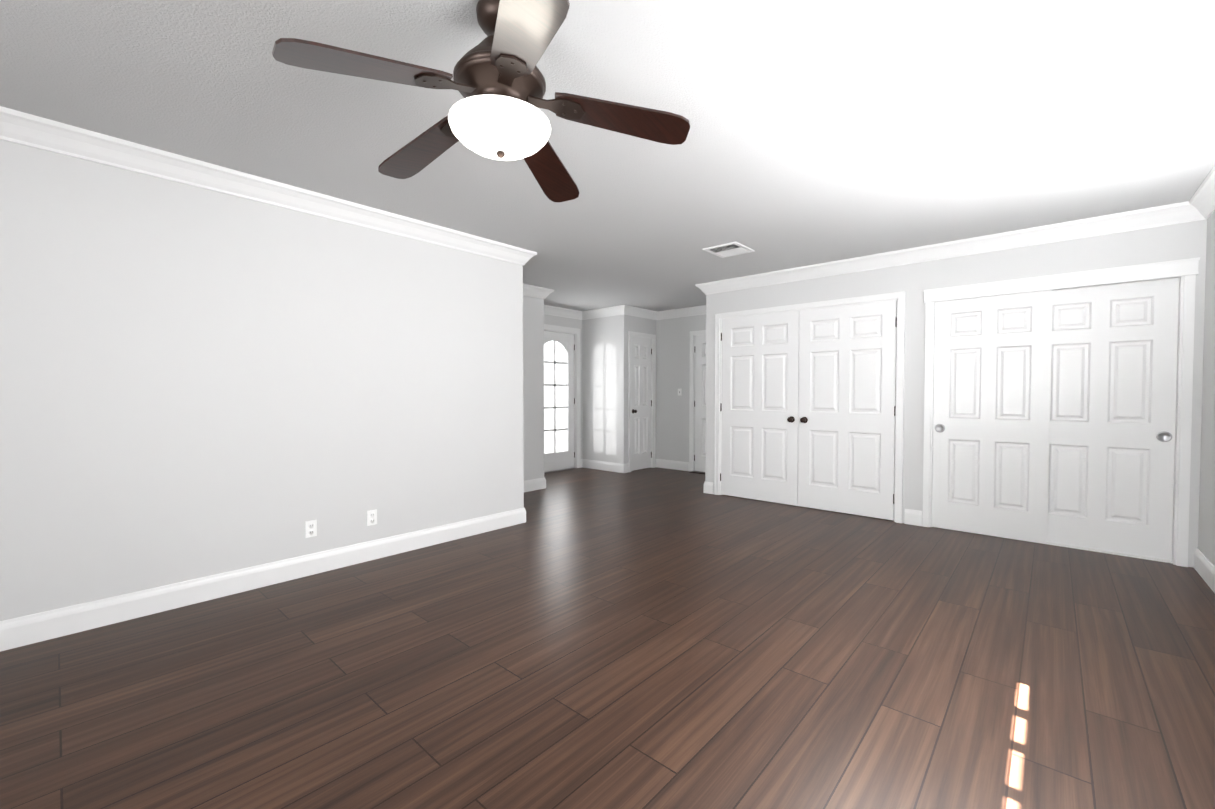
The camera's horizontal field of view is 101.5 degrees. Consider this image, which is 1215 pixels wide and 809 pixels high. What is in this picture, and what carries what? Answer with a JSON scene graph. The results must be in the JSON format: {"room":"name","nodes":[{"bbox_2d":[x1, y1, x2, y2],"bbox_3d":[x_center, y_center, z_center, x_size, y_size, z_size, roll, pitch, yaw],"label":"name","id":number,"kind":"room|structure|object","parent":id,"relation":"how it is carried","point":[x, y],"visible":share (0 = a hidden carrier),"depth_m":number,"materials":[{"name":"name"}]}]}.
{"room":"empty living room","nodes":[
{"label":"empty living room","id":0,"kind":"room"},
{"bbox_2d":[0,139,512,620],"bbox_3d":[-2.835,-0.098,2.304,0.120,2.460,5.820,1,2,42],"label":"wall","id":1,"kind":"structure","parent":0,"point":[196,382],"depth_m":2.86,"materials":[{"name":"grey paint"}]},
{"bbox_2d":[0,508,525,651],"bbox_3d":[-2.739,1.064,2.337,0.016,0.135,5.956,1,2,42],"label":"baseboard","id":2,"kind":"structure","parent":1,"relation":"attached to","point":[37,627],"depth_m":2.88,"materials":[{"name":"white wood"}]},
{"bbox_2d":[0,106,536,265],"bbox_3d":[-2.686,-1.269,2.285,0.092,0.118,6.032,1,2,42],"label":"crown molding","id":3,"kind":"structure","parent":1,"relation":"attached to","point":[30,130],"depth_m":2.82,"materials":[{"name":"white wood"}]},
{"bbox_2d":[305,520,316,537],"bbox_3d":[-1.933,0.811,3.236,0.008,0.106,0.066,1,2,42],"label":"electrical outlet","id":4,"kind":"object","parent":1,"relation":"attached to","point":[311,528],"visible":1,"depth_m":3.23,"materials":[{"name":"white plastic"}]},
{"bbox_2d":[367,509,376,525],"bbox_3d":[-1.673,0.804,3.526,0.008,0.106,0.066,1,2,42],"label":"electrical outlet","id":5,"kind":"object","parent":1,"relation":"attached to","point":[371,517],"visible":1,"depth_m":3.52,"materials":[{"name":"white plastic"}]},
{"bbox_2d":[512,263,523,509],"bbox_3d":[-1.262,-0.158,4.882,1.220,2.460,0.120,1,2,42],"label":"wall","id":6,"kind":"structure","parent":0,"point":[517,368],"depth_m":4.47,"materials":[{"name":"grey paint"}]},
{"bbox_2d":[523,296,536,480],"bbox_3d":[-1.271,-0.177,5.696,0.120,2.460,1.080,1,2,42],"label":"wall","id":7,"kind":"structure","parent":0,"point":[529,397],"depth_m":5.98,"materials":[{"name":"grey paint"}]},
{"bbox_2d":[524,477,545,491],"bbox_3d":[-1.175,0.985,5.728,0.016,0.135,1.216,1,2,42],"label":"baseboard","id":8,"kind":"structure","parent":7,"relation":"attached to","point":[540,483],"depth_m":6.04,"materials":[{"name":"white wood"}]},
{"bbox_2d":[523,283,553,298],"bbox_3d":[-1.122,-1.347,5.677,0.092,0.118,1.292,1,2,42],"label":"crown molding","id":9,"kind":"structure","parent":7,"relation":"attached to","point":[528,290],"depth_m":5.96,"materials":[{"name":"white wood"}]},
{"bbox_2d":[536,298,543,478],"bbox_3d":[-1.198,-0.194,6.436,1.000,2.460,0.120,1,2,42],"label":"wall","id":10,"kind":"structure","parent":0,"point":[540,373],"depth_m":6.10,"materials":[{"name":"grey paint"}]},
{"bbox_2d":[544,314,581,458],"bbox_3d":[-0.925,-0.216,7.400,0.120,2.460,1.680,1,2,42],"label":"wall","id":11,"kind":"structure","parent":0,"point":[561,321],"depth_m":7.69,"materials":[{"name":"grey paint"}]},
{"bbox_2d":[544,331,574,471],"bbox_3d":[-0.798,-0.046,7.524,0.057,2.090,0.799,1,2,42],"label":"glazed door","id":12,"kind":"structure","parent":11,"relation":"in","point":[554,460],"depth_m":7.68,"materials":[{"name":"white wood"}]},
{"bbox_2d":[544,467,574,472],"bbox_3d":[-0.812,1.005,7.555,0.120,0.011,0.820,1,2,42],"label":"glazed door sill","id":13,"kind":"structure","parent":11,"relation":"attached to","point":[559,470],"depth_m":7.57,"materials":[{"name":"silver metal"}]},
{"bbox_2d":[544,324,580,467],"bbox_3d":[-0.803,-0.087,7.521,0.144,2.195,0.970,1,2,42],"label":"door frame","id":14,"kind":"structure","parent":11,"relation":"attached to","point":[577,391],"depth_m":7.80,"materials":[{"name":"white wood"}]},
{"bbox_2d":[544,305,583,319],"bbox_3d":[-0.886,-1.384,7.257,0.092,0.118,1.560,1,2,42],"label":"crown molding","id":15,"kind":"structure","parent":11,"relation":"attached to","point":[548,310],"depth_m":7.50,"materials":[{"name":"white wood"}]},
{"bbox_2d":[582,315,617,462],"bbox_3d":[-0.085,-0.223,7.694,0.740,2.460,0.120,1,2,42],"label":"wall","id":16,"kind":"structure","parent":0,"point":[599,389],"depth_m":7.64,"materials":[{"name":"grey paint"}]},
{"bbox_2d":[581,459,627,472],"bbox_3d":[-0.084,0.941,7.619,0.876,0.135,0.030,1,2,42],"label":"baseboard","id":17,"kind":"structure","parent":16,"relation":"attached to","point":[585,463],"depth_m":7.58,"materials":[{"name":"white wood"}]},
{"bbox_2d":[580,305,631,319],"bbox_3d":[-0.035,-1.389,7.480,0.842,0.118,0.092,1,2,42],"label":"crown molding","id":18,"kind":"structure","parent":16,"relation":"attached to","point":[622,309],"depth_m":7.44,"materials":[{"name":"white wood"}]},
{"bbox_2d":[0,467,1214,808],"bbox_3d":[-0.382,1.172,3.183,6.800,0.120,10.800,1,2,42],"label":"floor","id":19,"kind":"structure","parent":0,"point":[582,637],"depth_m":2.07,"materials":[{"name":"brown wood"}]},
{"bbox_2d":[690,471,704,473],"bbox_3d":[1.579,1.012,7.225,0.760,0.012,0.200,1,2,42],"label":"hall door sill","id":20,"kind":"structure","parent":19,"relation":"on","point":[698,472],"depth_m":7.33,"materials":[{"name":"brown metal"}]},
{"bbox_2d":[0,0,1214,310],"bbox_3d":[-0.382,-1.407,3.123,6.800,0.120,10.800,1,2,42],"label":"ceiling","id":21,"kind":"structure","parent":0,"point":[826,130],"depth_m":2.25,"materials":[{"name":"grey paint"}]},
{"bbox_2d":[272,0,690,202],"bbox_3d":[-0.393,-1.070,1.662,1.209,0.486,1.215,1,2,42],"label":"ceiling fan","id":22,"kind":"object","parent":21,"relation":"hanging from","point":[498,83],"visible":1,"depth_m":1.58,"materials":[{"name":"brown wood"}]},
{"bbox_2d":[702,241,754,257],"bbox_3d":[1.078,-1.371,4.408,0.320,0.018,0.360,1,2,42],"label":"ceiling vent","id":23,"kind":"object","parent":21,"relation":"in","point":[729,249],"visible":1,"depth_m":4.39,"materials":[{"name":"white metal"}]},
{"bbox_2d":[618,314,655,463],"bbox_3d":[0.503,-0.223,7.704,0.120,2.460,0.920,1,2,42],"label":"wall","id":24,"kind":"structure","parent":0,"point":[626,323],"depth_m":7.37,"materials":[{"name":"grey paint"}]},
{"bbox_2d":[625,306,655,319],"bbox_3d":[0.505,-1.390,7.521,0.092,0.118,0.690,1,2,42],"label":"crown molding","id":25,"kind":"structure","parent":24,"relation":"attached to","point":[638,312],"depth_m":7.56,"materials":[{"name":"white wood"}]},
{"bbox_2d":[631,336,651,470],"bbox_3d":[0.533,-0.015,7.648,0.100,2.030,0.519,1,2,42],"label":"closet door","id":26,"kind":"structure","parent":24,"relation":"in","point":[641,455],"depth_m":7.66,"materials":[{"name":"white wood"}]},
{"bbox_2d":[628,331,655,471],"bbox_3d":[0.495,-0.045,7.675,0.134,2.105,0.650,1,2,42],"label":"door frame","id":27,"kind":"structure","parent":24,"relation":"attached to","point":[652,337],"depth_m":7.71,"materials":[{"name":"white wood"}]},
{"bbox_2d":[656,314,705,461],"bbox_3d":[1.477,-0.216,7.368,1.780,2.460,0.120,1,2,42],"label":"wall","id":28,"kind":"structure","parent":0,"point":[672,377],"depth_m":7.69,"materials":[{"name":"grey paint"}]},
{"bbox_2d":[655,459,688,470],"bbox_3d":[1.001,0.939,7.728,0.625,0.135,0.020,1,2,42],"label":"baseboard","id":29,"kind":"structure","parent":28,"relation":"attached to","point":[668,464],"depth_m":7.72,"materials":[{"name":"white wood"}]},
{"bbox_2d":[656,305,705,319],"bbox_3d":[1.362,-1.385,7.302,1.660,0.118,0.092,1,2,42],"label":"crown molding","id":30,"kind":"structure","parent":28,"relation":"attached to","point":[696,310],"depth_m":7.51,"materials":[{"name":"white wood"}]},
{"bbox_2d":[689,330,705,470],"bbox_3d":[1.607,-0.037,7.233,0.880,2.110,0.134,1,2,42],"label":"door frame","id":31,"kind":"structure","parent":28,"relation":"attached to","point":[693,334],"depth_m":7.46,"materials":[{"name":"white wood"}]},
{"bbox_2d":[694,335,705,471],"bbox_3d":[1.573,-0.005,7.202,0.739,2.030,0.100,1,2,42],"label":"hall door","id":32,"kind":"structure","parent":31,"relation":"attached to","point":[700,402],"depth_m":7.39,"materials":[{"name":"white wood"}]},
{"bbox_2d":[705,219,1206,567],"bbox_3d":[2.662,-0.151,4.601,3.920,2.460,0.120,1,2,42],"label":"wall","id":33,"kind":"structure","parent":0,"point":[1172,242],"depth_m":4.29,"materials":[{"name":"grey paint"}]},
{"bbox_2d":[703,482,713,493],"bbox_3d":[1.574,0.971,6.365,0.060,0.135,1.286,1,2,42],"label":"baseboard","id":34,"kind":"structure","parent":33,"relation":"attached to","point":[708,486],"depth_m":5.84,"materials":[{"name":"white wood"}]},
{"bbox_2d":[720,311,798,505],"bbox_3d":[1.636,0.039,5.441,0.896,2.025,0.100,1,2,42],"label":"double door","id":35,"kind":"structure","parent":33,"relation":"in","point":[759,405],"depth_m":5.43,"materials":[{"name":"white wood"}]},
{"bbox_2d":[714,291,904,522],"bbox_3d":[2.003,0.016,5.173,1.920,2.100,0.134,1,2,42],"label":"door frame","id":36,"kind":"structure","parent":33,"relation":"attached to","point":[899,297],"depth_m":4.70,"materials":[{"name":"white wood"}]},
{"bbox_2d":[798,300,896,519],"bbox_3d":[2.306,0.053,4.841,0.896,2.025,0.100,1,2,42],"label":"double door","id":37,"kind":"structure","parent":33,"relation":"in","point":[846,408],"depth_m":4.83,"materials":[{"name":"white wood"}]},
{"bbox_2d":[695,202,1183,294],"bbox_3d":[2.468,-1.323,4.606,3.772,0.118,0.092,1,2,42],"label":"crown molding","id":38,"kind":"structure","parent":33,"relation":"attached to","point":[1169,214],"depth_m":4.10,"materials":[{"name":"white wood"}]},
{"bbox_2d":[932,290,1051,542],"bbox_3d":[3.165,0.095,4.125,0.765,1.975,0.040,1,2,42],"label":"sliding door","id":39,"kind":"structure","parent":33,"relation":"in","point":[991,401],"depth_m":4.09,"materials":[{"name":"white wood"}]},
{"bbox_2d":[922,257,1199,566],"bbox_3d":[3.413,0.050,3.912,1.575,2.090,0.150,1,2,42],"label":"door frame","id":40,"kind":"structure","parent":33,"relation":"attached to","point":[1185,271],"depth_m":3.49,"materials":[{"name":"white wood"}]},
{"bbox_2d":[1047,278,1178,560],"bbox_3d":[3.680,0.104,3.720,0.765,1.975,0.040,1,2,42],"label":"sliding door","id":41,"kind":"structure","parent":33,"relation":"in","point":[1113,378],"depth_m":3.66,"materials":[{"name":"white wood"}]},
{"bbox_2d":[1198,211,1214,565],"bbox_3d":[1.250,-0.048,0.180,0.120,2.460,8.350,1,2,42],"label":"wall","id":42,"kind":"structure","parent":0,"point":[1206,537],"depth_m":3.19,"materials":[{"name":"grey paint"}]},
{"bbox_2d":[1184,166,1214,222],"bbox_3d":[1.211,-1.222,0.269,0.092,0.118,8.230,1,2,42],"label":"crown molding","id":43,"kind":"structure","parent":42,"relation":"attached to","point":[1202,204],"depth_m":3.17,"materials":[{"name":"white wood"}]},
{"bbox_2d":[1194,548,1214,592],"bbox_3d":[1.239,1.112,0.298,0.016,0.135,8.230,1,2,42],"label":"baseboard","id":44,"kind":"structure","parent":42,"relation":"attached to","point":[1202,565],"depth_m":3.13,"materials":[{"name":"white wood"}]},
{"label":"outside","id":45,"kind":"structure","parent":0,"visible":0},
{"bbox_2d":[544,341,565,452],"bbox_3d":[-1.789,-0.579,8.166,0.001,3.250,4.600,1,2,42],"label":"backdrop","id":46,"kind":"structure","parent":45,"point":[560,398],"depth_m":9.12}
]}

